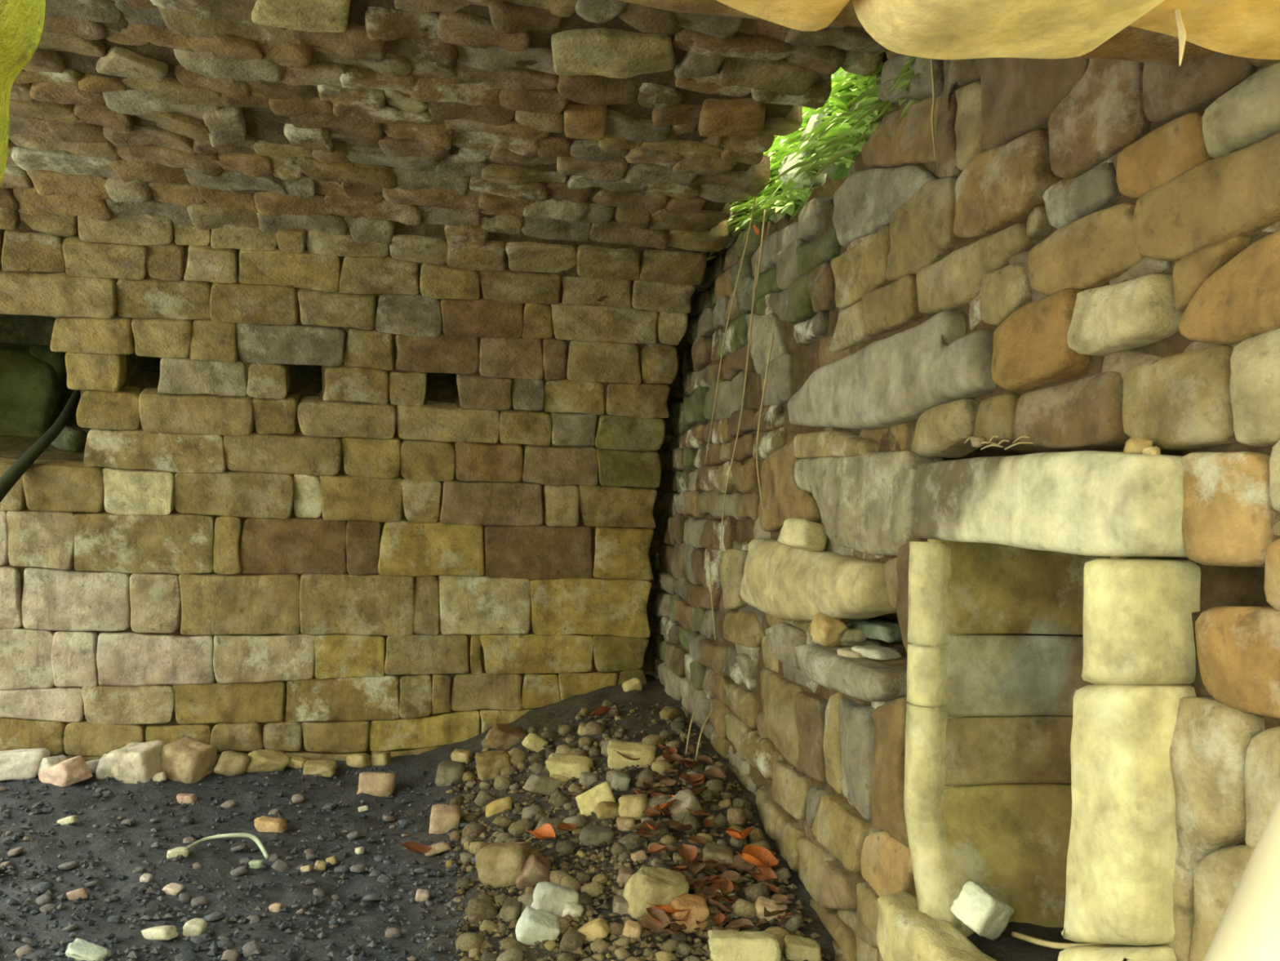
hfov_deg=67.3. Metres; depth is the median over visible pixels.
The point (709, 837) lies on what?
stone
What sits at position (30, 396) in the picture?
boulder
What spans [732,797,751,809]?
stone
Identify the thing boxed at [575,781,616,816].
stone
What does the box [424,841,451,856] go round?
stone
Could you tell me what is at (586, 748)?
stone
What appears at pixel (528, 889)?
stone
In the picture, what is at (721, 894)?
fallen leaf
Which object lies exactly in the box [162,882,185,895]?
stone
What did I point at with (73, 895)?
stone
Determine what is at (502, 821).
stone
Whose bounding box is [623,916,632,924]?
stone
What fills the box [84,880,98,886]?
chip
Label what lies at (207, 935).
chip
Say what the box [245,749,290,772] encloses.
stone
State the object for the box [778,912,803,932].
stone
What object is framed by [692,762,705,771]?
stone
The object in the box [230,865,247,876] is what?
chip
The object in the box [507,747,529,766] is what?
stone
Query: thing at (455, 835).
stone
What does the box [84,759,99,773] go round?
stone
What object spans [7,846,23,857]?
chip
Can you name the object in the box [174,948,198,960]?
chip
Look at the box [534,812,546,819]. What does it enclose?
stone
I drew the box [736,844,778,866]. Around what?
fallen leaf
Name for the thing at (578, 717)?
stone
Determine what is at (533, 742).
stone
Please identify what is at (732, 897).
fallen leaf
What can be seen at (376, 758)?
stone
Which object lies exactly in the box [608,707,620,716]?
stone
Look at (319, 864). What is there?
stone
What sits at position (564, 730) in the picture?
stone
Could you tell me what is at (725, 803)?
stone
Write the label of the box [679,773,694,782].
fallen leaf
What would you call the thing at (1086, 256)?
wall
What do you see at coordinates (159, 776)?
stone
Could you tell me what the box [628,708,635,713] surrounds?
stone
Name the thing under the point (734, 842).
stone
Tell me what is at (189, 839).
chip
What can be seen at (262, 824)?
stone
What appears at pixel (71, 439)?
boulder
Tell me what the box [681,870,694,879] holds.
stone
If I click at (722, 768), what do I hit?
stone
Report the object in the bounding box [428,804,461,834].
stone
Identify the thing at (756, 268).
root
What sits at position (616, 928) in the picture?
stone
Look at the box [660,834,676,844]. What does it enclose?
stone
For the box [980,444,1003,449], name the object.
dry stalk
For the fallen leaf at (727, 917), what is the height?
0.024 m
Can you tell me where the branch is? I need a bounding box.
[0,389,80,502]
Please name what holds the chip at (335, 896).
on the floor
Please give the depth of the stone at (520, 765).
4.10 m
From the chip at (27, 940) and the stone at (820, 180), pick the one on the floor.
the chip at (27, 940)
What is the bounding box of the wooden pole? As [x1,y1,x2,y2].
[1203,794,1279,960]
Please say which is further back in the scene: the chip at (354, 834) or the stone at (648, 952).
the chip at (354, 834)
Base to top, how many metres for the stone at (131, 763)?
0.178 m
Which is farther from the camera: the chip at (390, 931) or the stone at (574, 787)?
the stone at (574, 787)
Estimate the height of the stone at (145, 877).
0.033 m
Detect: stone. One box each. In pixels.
[0,747,50,781]
[36,755,67,775]
[38,755,92,786]
[57,814,78,825]
[65,937,111,960]
[66,887,88,900]
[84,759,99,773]
[95,753,114,779]
[104,739,167,783]
[139,872,153,881]
[141,924,178,940]
[151,771,167,781]
[160,737,218,783]
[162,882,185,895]
[166,846,189,858]
[176,793,197,804]
[182,918,207,936]
[213,750,250,776]
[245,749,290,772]
[248,859,263,868]
[253,816,288,832]
[268,902,282,912]
[287,755,309,768]
[300,864,312,871]
[302,760,337,777]
[314,860,327,870]
[325,855,337,864]
[345,753,371,768]
[355,846,364,854]
[356,772,396,797]
[357,805,368,812]
[369,751,391,765]
[415,888,430,902]
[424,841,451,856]
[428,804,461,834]
[435,760,466,786]
[445,789,453,793]
[445,858,457,868]
[448,795,463,805]
[449,830,461,843]
[450,748,473,764]
[455,878,471,890]
[455,932,484,952]
[459,852,474,863]
[459,955,475,960]
[460,822,485,840]
[461,836,475,844]
[461,863,468,869]
[462,770,475,782]
[463,785,469,791]
[463,813,477,822]
[463,840,471,851]
[464,897,498,923]
[465,793,476,801]
[466,780,475,789]
[466,864,473,872]
[468,947,479,958]
[469,840,488,855]
[471,805,480,813]
[473,790,496,807]
[473,811,481,816]
[475,750,511,781]
[475,841,533,888]
[476,891,494,903]
[479,782,492,789]
[479,919,497,933]
[480,737,488,747]
[480,950,498,960]
[481,746,491,751]
[485,723,527,750]
[485,796,511,817]
[487,840,494,844]
[491,816,514,828]
[492,831,502,838]
[493,775,514,790]
[494,832,513,842]
[494,892,507,907]
[496,946,524,960]
[497,922,507,933]
[498,897,522,922]
[499,936,521,951]
[500,765,516,776]
[506,836,521,842]
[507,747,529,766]
[507,817,534,837]
[509,784,520,790]
[511,807,524,815]
[514,802,522,806]
[515,854,551,889]
[515,905,560,945]
[517,762,526,769]
[517,892,533,912]
[521,732,548,752]
[521,804,544,818]
[522,773,566,795]
[522,831,530,838]
[524,886,534,893]
[527,725,537,733]
[528,751,545,765]
[529,849,543,855]
[530,881,578,916]
[531,762,545,773]
[533,816,569,839]
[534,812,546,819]
[536,957,548,960]
[542,729,558,742]
[544,744,554,750]
[544,940,555,951]
[545,753,593,779]
[545,855,554,862]
[546,749,555,758]
[546,842,555,848]
[548,790,572,808]
[549,869,569,884]
[552,774,569,782]
[555,744,574,755]
[555,839,577,855]
[556,952,576,960]
[557,724,573,736]
[557,916,570,930]
[558,722,568,728]
[559,928,586,954]
[560,864,570,871]
[560,875,581,892]
[560,902,583,917]
[563,802,573,809]
[563,814,587,827]
[564,737,575,743]
[568,747,587,755]
[568,782,582,793]
[568,808,579,817]
[569,837,580,844]
[570,920,578,928]
[572,827,582,835]
[574,715,582,719]
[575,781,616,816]
[576,788,585,795]
[576,871,591,883]
[577,722,587,735]
[577,850,586,858]
[577,891,593,906]
[577,917,609,943]
[578,706,589,715]
[578,736,591,747]
[578,772,598,786]
[578,825,613,846]
[580,881,604,897]
[582,745,591,751]
[582,955,595,960]
[585,720,605,735]
[585,909,593,916]
[588,747,601,756]
[588,916,595,922]
[590,854,598,861]
[590,937,610,953]
[591,873,608,886]
[591,953,604,960]
[592,821,599,826]
[595,718,606,724]
[595,800,619,818]
[600,737,624,755]
[601,698,614,707]
[601,733,609,737]
[601,819,609,825]
[604,736,612,740]
[605,769,629,783]
[607,740,656,769]
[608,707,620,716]
[608,921,624,936]
[608,945,617,952]
[610,773,630,791]
[610,841,628,857]
[611,884,621,893]
[612,895,629,915]
[614,715,622,720]
[614,731,624,738]
[614,946,631,959]
[615,937,630,946]
[616,816,636,831]
[616,866,635,884]
[616,888,624,896]
[617,727,626,733]
[617,794,648,820]
[617,851,630,862]
[618,831,649,849]
[622,677,642,691]
[622,866,688,920]
[622,919,643,939]
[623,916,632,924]
[625,956,643,960]
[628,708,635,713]
[630,849,648,862]
[636,768,658,786]
[637,788,648,795]
[640,816,655,822]
[642,733,664,748]
[643,947,654,956]
[647,795,670,813]
[647,818,669,842]
[647,842,660,849]
[649,782,671,793]
[650,760,674,774]
[650,857,663,866]
[651,718,657,724]
[653,861,672,870]
[654,755,665,761]
[655,951,675,960]
[658,706,679,720]
[659,728,672,737]
[659,937,679,952]
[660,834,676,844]
[661,850,671,855]
[662,769,671,777]
[662,817,671,822]
[665,740,680,747]
[666,719,672,724]
[666,788,702,822]
[666,893,709,933]
[671,720,684,730]
[671,929,687,942]
[672,715,684,721]
[672,852,684,862]
[674,942,692,957]
[677,843,697,864]
[679,770,698,784]
[680,732,691,739]
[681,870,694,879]
[682,813,699,833]
[684,744,696,754]
[684,784,699,788]
[688,955,700,960]
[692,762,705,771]
[692,940,703,949]
[696,871,706,878]
[697,789,713,800]
[697,832,712,842]
[701,778,725,794]
[701,842,733,874]
[703,930,709,939]
[704,764,725,779]
[705,814,715,821]
[705,948,711,958]
[706,913,716,925]
[707,905,720,915]
[707,929,781,960]
[710,804,718,810]
[711,813,727,827]
[711,888,736,903]
[711,924,720,929]
[714,760,728,770]
[716,839,727,845]
[718,798,731,808]
[719,791,734,798]
[724,911,734,922]
[724,925,739,930]
[727,808,746,826]
[728,823,744,834]
[729,835,746,848]
[730,897,756,919]
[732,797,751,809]
[733,870,744,884]
[739,918,760,931]
[742,808,753,819]
[744,883,770,903]
[747,827,764,842]
[747,839,770,849]
[754,896,787,920]
[758,880,770,884]
[763,925,791,955]
[773,867,791,879]
[777,517,827,551]
[778,151,826,188]
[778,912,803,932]
[780,954,786,960]
[783,934,822,960]
[800,113,839,147]
[808,611,847,647]
[836,647,866,658]
[840,626,867,642]
[840,638,894,646]
[846,618,902,642]
[850,645,902,660]
[950,880,1015,937]
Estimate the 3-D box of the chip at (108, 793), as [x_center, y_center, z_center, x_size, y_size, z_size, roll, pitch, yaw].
[-2.225,1.310,4.019,0.038,0.027,0.034,1,-2,15]
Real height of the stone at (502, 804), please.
0.078 m
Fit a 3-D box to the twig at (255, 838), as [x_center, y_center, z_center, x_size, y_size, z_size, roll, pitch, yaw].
[-1.486,1.325,3.480,0.304,0.064,0.116,2,-2,-8]
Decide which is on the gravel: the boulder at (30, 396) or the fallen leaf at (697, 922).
the fallen leaf at (697, 922)
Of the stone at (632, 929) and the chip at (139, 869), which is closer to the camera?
the stone at (632, 929)
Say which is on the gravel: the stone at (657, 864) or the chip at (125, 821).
the stone at (657, 864)
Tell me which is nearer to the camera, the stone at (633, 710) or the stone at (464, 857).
the stone at (464, 857)
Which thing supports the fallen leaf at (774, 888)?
on the gravel
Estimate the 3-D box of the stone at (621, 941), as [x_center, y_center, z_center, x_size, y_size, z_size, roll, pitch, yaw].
[-0.048,1.297,2.698,0.038,0.024,0.035,1,-2,18]
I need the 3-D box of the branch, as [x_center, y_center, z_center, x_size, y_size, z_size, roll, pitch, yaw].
[-2.658,-0.056,4.149,0.134,0.759,0.579,1,-2,22]
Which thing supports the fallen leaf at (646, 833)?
on the stone at (632, 841)
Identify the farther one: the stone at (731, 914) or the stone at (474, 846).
the stone at (474, 846)
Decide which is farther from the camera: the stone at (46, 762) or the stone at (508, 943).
the stone at (46, 762)
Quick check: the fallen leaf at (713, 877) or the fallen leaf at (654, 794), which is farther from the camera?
the fallen leaf at (654, 794)
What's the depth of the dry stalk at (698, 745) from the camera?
3.72 m
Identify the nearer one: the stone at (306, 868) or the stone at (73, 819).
the stone at (306, 868)
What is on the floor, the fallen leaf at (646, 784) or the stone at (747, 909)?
the stone at (747, 909)
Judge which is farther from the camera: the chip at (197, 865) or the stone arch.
the chip at (197, 865)
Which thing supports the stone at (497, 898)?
on the gravel
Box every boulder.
[0,342,62,435]
[28,344,67,395]
[50,425,87,452]
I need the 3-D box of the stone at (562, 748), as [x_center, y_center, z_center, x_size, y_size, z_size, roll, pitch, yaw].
[-0.305,1.141,4.027,0.083,0.065,0.098,3,-2,-45]
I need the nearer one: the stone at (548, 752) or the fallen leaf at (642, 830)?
the fallen leaf at (642, 830)
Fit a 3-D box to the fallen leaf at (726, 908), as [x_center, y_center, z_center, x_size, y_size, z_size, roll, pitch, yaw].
[0.234,1.240,2.818,0.055,0.034,0.094,3,-2,-32]
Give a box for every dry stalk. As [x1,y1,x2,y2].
[684,696,702,755]
[694,708,713,759]
[972,441,997,446]
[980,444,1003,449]
[988,435,998,443]
[997,440,1009,444]
[1004,441,1032,449]
[1012,435,1029,443]
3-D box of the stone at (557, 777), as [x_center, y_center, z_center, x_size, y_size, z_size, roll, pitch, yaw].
[-0.311,1.172,3.769,0.072,0.043,0.040,2,-2,3]
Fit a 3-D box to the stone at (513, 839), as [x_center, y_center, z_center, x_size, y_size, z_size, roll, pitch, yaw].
[-0.437,1.255,3.320,0.056,0.051,0.046,1,-2,17]
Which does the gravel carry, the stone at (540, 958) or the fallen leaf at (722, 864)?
the fallen leaf at (722, 864)
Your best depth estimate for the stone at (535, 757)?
4.08 m
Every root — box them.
[704,195,755,464]
[707,551,715,640]
[720,263,757,552]
[750,208,765,352]
[755,336,773,516]
[929,56,936,160]
[1173,0,1186,66]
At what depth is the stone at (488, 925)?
2.80 m
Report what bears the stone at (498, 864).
on the floor
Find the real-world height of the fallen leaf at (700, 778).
0.025 m
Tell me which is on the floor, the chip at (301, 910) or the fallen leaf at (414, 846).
the chip at (301, 910)
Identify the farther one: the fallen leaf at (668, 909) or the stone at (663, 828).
the stone at (663, 828)
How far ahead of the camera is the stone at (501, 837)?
3.36 m
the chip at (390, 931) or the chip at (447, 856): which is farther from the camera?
the chip at (447, 856)
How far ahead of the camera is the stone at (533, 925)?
2.72 m
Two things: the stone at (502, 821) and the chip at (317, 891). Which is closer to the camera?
the chip at (317, 891)
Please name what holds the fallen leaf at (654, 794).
on the gravel
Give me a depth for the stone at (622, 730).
4.10 m
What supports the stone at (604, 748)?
on the floor
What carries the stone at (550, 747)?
on the floor
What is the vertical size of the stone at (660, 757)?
0.045 m
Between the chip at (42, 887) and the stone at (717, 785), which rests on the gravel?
the stone at (717, 785)
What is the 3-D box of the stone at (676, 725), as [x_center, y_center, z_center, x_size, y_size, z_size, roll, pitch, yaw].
[0.162,1.058,4.123,0.061,0.043,0.064,2,-2,-3]
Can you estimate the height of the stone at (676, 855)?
0.026 m
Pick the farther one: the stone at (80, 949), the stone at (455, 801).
the stone at (455, 801)
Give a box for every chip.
[0,786,8,791]
[0,861,11,869]
[1,831,13,836]
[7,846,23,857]
[15,944,33,957]
[22,836,33,840]
[22,937,34,944]
[31,881,53,893]
[35,893,52,906]
[39,903,57,912]
[56,876,62,882]
[57,861,79,870]
[62,924,78,931]
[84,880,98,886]
[86,832,94,837]
[95,787,102,792]
[102,790,112,797]
[107,915,122,923]
[120,818,135,824]
[132,866,144,873]
[149,817,160,822]
[151,841,159,848]
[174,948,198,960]
[178,892,191,902]
[180,814,195,823]
[182,836,197,843]
[190,935,206,944]
[191,862,202,869]
[191,896,207,907]
[200,933,211,937]
[204,911,224,921]
[217,935,231,941]
[217,939,234,948]
[220,800,236,808]
[220,949,239,960]
[230,843,247,852]
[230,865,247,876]
[239,857,251,864]
[241,940,259,957]
[249,848,258,851]
[249,915,260,923]
[267,808,279,814]
[268,853,279,862]
[271,859,291,872]
[291,793,304,803]
[291,903,299,908]
[294,936,302,941]
[296,908,305,914]
[303,848,315,853]
[305,853,315,859]
[313,888,325,896]
[322,803,337,809]
[325,817,333,821]
[328,917,337,925]
[331,893,340,900]
[331,899,339,906]
[333,864,351,872]
[346,831,359,839]
[349,863,368,872]
[363,893,382,900]
[368,869,383,876]
[373,855,386,862]
[377,873,392,882]
[378,904,388,911]
[382,815,395,821]
[382,859,395,866]
[384,927,399,937]
[389,824,395,828]
[398,817,413,826]
[400,833,409,836]
[406,955,417,960]
[413,867,431,873]
[425,900,434,906]
[444,853,451,859]
[459,822,467,827]
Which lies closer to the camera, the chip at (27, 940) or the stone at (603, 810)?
the chip at (27, 940)
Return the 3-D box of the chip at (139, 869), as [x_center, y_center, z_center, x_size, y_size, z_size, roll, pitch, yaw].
[-1.706,1.325,3.267,0.037,0.017,0.032,3,-2,-22]
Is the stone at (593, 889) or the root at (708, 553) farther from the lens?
the root at (708, 553)
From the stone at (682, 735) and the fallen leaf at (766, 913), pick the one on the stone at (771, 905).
the fallen leaf at (766, 913)
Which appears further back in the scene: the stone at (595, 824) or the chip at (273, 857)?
the chip at (273, 857)
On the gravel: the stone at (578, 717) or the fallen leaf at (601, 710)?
the fallen leaf at (601, 710)
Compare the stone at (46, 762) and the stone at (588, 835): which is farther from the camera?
the stone at (46, 762)
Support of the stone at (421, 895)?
on the floor
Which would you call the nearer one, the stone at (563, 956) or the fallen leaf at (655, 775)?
the stone at (563, 956)
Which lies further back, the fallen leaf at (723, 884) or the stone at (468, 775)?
the stone at (468, 775)
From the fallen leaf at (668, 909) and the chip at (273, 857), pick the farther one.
the chip at (273, 857)
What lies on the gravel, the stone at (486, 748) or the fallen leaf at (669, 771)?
the fallen leaf at (669, 771)
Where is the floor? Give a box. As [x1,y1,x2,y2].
[0,673,835,960]
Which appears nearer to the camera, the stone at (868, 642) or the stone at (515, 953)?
the stone at (515, 953)
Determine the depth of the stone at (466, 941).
2.71 m
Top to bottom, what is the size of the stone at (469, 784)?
0.027 m
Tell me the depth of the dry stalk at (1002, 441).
1.89 m
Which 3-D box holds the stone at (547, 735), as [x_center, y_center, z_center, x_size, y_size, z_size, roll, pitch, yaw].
[-0.399,1.146,4.308,0.065,0.050,0.066,3,-2,-30]
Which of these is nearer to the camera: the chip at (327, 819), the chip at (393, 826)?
the chip at (393, 826)
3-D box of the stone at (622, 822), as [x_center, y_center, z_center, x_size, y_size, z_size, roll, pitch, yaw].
[-0.045,1.171,3.274,0.070,0.047,0.049,1,-2,14]
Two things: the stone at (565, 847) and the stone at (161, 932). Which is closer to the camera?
the stone at (161, 932)
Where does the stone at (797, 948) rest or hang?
on the floor
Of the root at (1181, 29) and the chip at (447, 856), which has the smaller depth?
the root at (1181, 29)
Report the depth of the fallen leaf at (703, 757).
3.67 m
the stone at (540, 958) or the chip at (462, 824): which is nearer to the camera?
the stone at (540, 958)
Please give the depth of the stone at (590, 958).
2.62 m
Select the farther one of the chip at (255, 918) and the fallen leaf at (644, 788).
the fallen leaf at (644, 788)
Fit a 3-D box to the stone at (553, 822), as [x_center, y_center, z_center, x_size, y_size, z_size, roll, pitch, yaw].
[-0.301,1.202,3.319,0.128,0.067,0.071,2,-2,0]
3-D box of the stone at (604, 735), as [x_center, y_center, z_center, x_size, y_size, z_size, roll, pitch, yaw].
[-0.147,1.092,4.113,0.034,0.021,0.033,2,-2,1]
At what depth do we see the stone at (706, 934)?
2.73 m
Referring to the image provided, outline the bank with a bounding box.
[755,65,870,223]
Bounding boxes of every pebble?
[969,436,986,447]
[1123,436,1153,453]
[1142,445,1160,453]
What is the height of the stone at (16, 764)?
0.134 m
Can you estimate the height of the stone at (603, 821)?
0.026 m
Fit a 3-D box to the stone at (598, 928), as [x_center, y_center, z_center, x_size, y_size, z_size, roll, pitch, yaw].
[-0.132,1.285,2.744,0.094,0.075,0.055,1,-2,18]
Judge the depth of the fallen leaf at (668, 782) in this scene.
3.45 m
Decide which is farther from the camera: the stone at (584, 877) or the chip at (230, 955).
the stone at (584, 877)
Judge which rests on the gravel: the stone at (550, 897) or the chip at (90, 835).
the stone at (550, 897)
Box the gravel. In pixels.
[0,702,833,960]
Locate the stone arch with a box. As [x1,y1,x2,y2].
[0,0,1279,160]
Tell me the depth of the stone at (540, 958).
2.62 m
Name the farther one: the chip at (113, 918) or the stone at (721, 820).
the stone at (721, 820)
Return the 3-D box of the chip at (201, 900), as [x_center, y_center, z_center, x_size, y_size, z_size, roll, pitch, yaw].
[-1.408,1.345,3.070,0.046,0.021,0.040,3,-2,-33]
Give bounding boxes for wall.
[0,0,893,761]
[648,45,1279,960]
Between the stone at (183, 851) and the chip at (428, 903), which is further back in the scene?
the stone at (183, 851)
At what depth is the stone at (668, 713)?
4.25 m
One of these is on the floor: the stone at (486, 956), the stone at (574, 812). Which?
the stone at (486, 956)
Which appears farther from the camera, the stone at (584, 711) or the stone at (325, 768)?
the stone at (584, 711)
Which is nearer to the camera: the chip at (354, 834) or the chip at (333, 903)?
the chip at (333, 903)
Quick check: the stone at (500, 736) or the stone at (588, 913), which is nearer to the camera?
the stone at (588, 913)
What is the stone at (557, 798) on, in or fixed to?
on the floor
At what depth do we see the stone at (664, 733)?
4.00 m
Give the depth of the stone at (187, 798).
3.98 m
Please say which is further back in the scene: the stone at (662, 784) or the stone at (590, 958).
the stone at (662, 784)
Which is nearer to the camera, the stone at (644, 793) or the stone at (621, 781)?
the stone at (644, 793)
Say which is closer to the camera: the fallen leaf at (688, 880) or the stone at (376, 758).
the fallen leaf at (688, 880)
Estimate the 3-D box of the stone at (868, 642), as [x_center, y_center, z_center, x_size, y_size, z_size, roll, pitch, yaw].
[0.661,0.480,2.841,0.104,0.039,0.210,3,-2,-40]
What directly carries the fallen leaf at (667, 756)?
on the fallen leaf at (675, 756)
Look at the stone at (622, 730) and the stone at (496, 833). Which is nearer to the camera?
the stone at (496, 833)
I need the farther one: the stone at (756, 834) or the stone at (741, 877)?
the stone at (756, 834)
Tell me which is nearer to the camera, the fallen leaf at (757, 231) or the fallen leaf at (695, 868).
the fallen leaf at (695, 868)
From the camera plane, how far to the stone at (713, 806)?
3.33 m
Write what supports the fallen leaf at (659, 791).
on the stone at (651, 802)
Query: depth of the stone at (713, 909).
2.83 m
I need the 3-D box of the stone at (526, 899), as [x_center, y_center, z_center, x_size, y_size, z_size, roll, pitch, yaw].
[-0.332,1.282,2.907,0.088,0.061,0.084,1,-2,22]
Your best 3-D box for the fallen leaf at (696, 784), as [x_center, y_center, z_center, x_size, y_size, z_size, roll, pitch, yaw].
[0.203,1.083,3.463,0.056,0.030,0.077,2,-2,-9]
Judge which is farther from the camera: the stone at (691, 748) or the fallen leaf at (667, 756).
the stone at (691, 748)
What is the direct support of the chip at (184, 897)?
on the floor
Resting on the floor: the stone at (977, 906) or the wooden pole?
the wooden pole
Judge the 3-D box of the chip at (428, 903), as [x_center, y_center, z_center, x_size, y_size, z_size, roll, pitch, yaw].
[-0.661,1.334,3.030,0.023,0.023,0.032,1,-2,34]
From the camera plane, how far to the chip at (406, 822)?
3.78 m
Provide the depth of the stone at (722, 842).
3.12 m
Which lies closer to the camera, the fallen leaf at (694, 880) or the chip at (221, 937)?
the chip at (221, 937)
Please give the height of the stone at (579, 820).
0.058 m
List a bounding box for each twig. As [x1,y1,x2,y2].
[186,832,269,859]
[1014,931,1100,949]
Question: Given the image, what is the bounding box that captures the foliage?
[706,49,943,261]
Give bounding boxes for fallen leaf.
[395,840,431,853]
[524,823,555,839]
[552,822,578,831]
[589,706,611,715]
[613,749,639,759]
[625,824,652,831]
[633,788,644,794]
[633,827,644,835]
[637,785,652,790]
[637,909,675,930]
[639,819,662,837]
[642,807,660,816]
[643,782,660,790]
[644,789,662,794]
[645,821,662,830]
[645,843,665,853]
[646,902,690,913]
[646,906,665,924]
[648,790,664,799]
[652,773,672,781]
[653,777,679,787]
[653,794,676,809]
[654,928,676,934]
[656,804,672,815]
[657,743,669,750]
[662,752,676,761]
[662,768,680,773]
[664,753,684,762]
[664,844,687,851]
[665,820,692,831]
[665,902,689,922]
[666,746,677,753]
[670,864,689,870]
[671,919,686,931]
[672,757,695,765]
[677,855,702,862]
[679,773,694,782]
[681,786,694,791]
[683,759,697,767]
[684,835,708,846]
[685,808,710,816]
[685,858,705,876]
[686,773,703,784]
[686,879,700,886]
[688,774,704,787]
[688,875,707,890]
[691,854,725,862]
[693,784,711,795]
[693,884,716,902]
[694,878,724,884]
[695,755,712,764]
[695,915,710,924]
[699,767,726,778]
[699,857,725,871]
[702,819,713,826]
[702,857,731,866]
[702,874,721,880]
[705,890,722,897]
[706,898,733,912]
[710,878,733,900]
[711,897,722,902]
[711,912,725,926]
[714,866,726,871]
[716,915,731,928]
[717,891,744,903]
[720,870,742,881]
[720,880,738,895]
[720,888,737,900]
[723,918,759,929]
[725,827,752,839]
[727,853,760,871]
[732,866,759,874]
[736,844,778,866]
[743,862,777,880]
[752,920,768,925]
[753,224,759,234]
[764,906,791,916]
[765,884,781,893]
[770,893,791,904]
[773,918,788,925]
[777,911,792,919]
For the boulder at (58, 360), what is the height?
0.259 m
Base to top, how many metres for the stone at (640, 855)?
0.042 m
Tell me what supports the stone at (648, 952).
on the floor
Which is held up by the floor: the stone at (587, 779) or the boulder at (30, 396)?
the stone at (587, 779)
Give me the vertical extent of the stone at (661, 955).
0.037 m
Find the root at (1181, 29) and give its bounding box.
[1173,0,1186,66]
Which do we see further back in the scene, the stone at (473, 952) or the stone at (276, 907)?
the stone at (276, 907)
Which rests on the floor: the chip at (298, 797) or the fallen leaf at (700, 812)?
the chip at (298, 797)
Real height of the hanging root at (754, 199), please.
0.943 m
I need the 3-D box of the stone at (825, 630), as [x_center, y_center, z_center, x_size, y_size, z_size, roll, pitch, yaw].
[0.539,0.425,2.761,0.070,0.106,0.128,2,-2,-15]
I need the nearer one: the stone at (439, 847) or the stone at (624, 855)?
the stone at (624, 855)
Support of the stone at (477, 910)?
on the floor
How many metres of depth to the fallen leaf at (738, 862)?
3.00 m
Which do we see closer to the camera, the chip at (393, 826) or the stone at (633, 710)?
the chip at (393, 826)
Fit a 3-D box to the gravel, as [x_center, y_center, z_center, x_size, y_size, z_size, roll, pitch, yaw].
[-1.197,1.177,3.418,3.297,0.414,2.062,2,-2,-6]
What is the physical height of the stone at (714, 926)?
0.021 m
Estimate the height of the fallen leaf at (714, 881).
0.034 m
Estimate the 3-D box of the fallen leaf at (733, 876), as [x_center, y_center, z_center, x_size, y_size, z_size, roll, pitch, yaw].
[0.277,1.212,2.932,0.071,0.029,0.047,2,-2,7]
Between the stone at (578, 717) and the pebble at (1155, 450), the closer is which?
the pebble at (1155, 450)
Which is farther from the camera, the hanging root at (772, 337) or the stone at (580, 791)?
the stone at (580, 791)
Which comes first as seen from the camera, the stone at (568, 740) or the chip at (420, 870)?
the chip at (420, 870)
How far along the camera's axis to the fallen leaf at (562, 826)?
3.25 m
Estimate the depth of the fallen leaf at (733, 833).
3.07 m
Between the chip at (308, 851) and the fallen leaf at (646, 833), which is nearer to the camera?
the fallen leaf at (646, 833)
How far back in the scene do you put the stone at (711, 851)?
3.01 m
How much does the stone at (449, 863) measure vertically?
0.036 m
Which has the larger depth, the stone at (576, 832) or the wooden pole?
the stone at (576, 832)
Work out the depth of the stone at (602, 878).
2.99 m
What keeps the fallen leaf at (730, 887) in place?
on the stone at (722, 901)
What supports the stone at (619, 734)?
on the floor
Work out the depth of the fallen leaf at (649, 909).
2.76 m
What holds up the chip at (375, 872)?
on the floor
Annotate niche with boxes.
[881,449,1200,960]
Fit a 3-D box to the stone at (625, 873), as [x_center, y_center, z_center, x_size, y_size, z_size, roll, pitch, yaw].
[-0.043,1.235,2.991,0.058,0.052,0.064,2,-2,7]
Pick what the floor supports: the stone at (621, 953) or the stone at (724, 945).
the stone at (621, 953)
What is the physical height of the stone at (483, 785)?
0.048 m
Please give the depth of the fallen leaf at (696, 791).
3.35 m
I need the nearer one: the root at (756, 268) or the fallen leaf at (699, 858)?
the fallen leaf at (699, 858)
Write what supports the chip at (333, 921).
on the floor
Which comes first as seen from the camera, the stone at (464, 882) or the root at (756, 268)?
the stone at (464, 882)
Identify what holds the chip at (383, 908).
on the floor
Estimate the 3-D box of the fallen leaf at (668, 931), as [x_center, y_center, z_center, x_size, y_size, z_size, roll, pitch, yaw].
[0.075,1.263,2.697,0.044,0.024,0.059,3,-2,-29]
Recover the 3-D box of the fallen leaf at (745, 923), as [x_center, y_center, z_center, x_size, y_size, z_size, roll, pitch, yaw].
[0.285,1.268,2.726,0.087,0.034,0.064,0,-2,43]
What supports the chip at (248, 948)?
on the floor
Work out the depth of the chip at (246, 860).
3.41 m
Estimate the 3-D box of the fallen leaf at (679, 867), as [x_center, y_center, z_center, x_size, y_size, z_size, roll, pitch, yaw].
[0.117,1.203,2.994,0.065,0.022,0.046,1,-2,36]
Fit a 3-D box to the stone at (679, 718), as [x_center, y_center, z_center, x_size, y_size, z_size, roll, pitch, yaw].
[0.169,1.052,4.205,0.055,0.043,0.057,2,-2,-14]
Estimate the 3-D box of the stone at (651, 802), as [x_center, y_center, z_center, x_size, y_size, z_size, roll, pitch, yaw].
[0.060,1.130,3.348,0.089,0.075,0.111,2,-2,-15]
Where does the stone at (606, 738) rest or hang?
on the floor

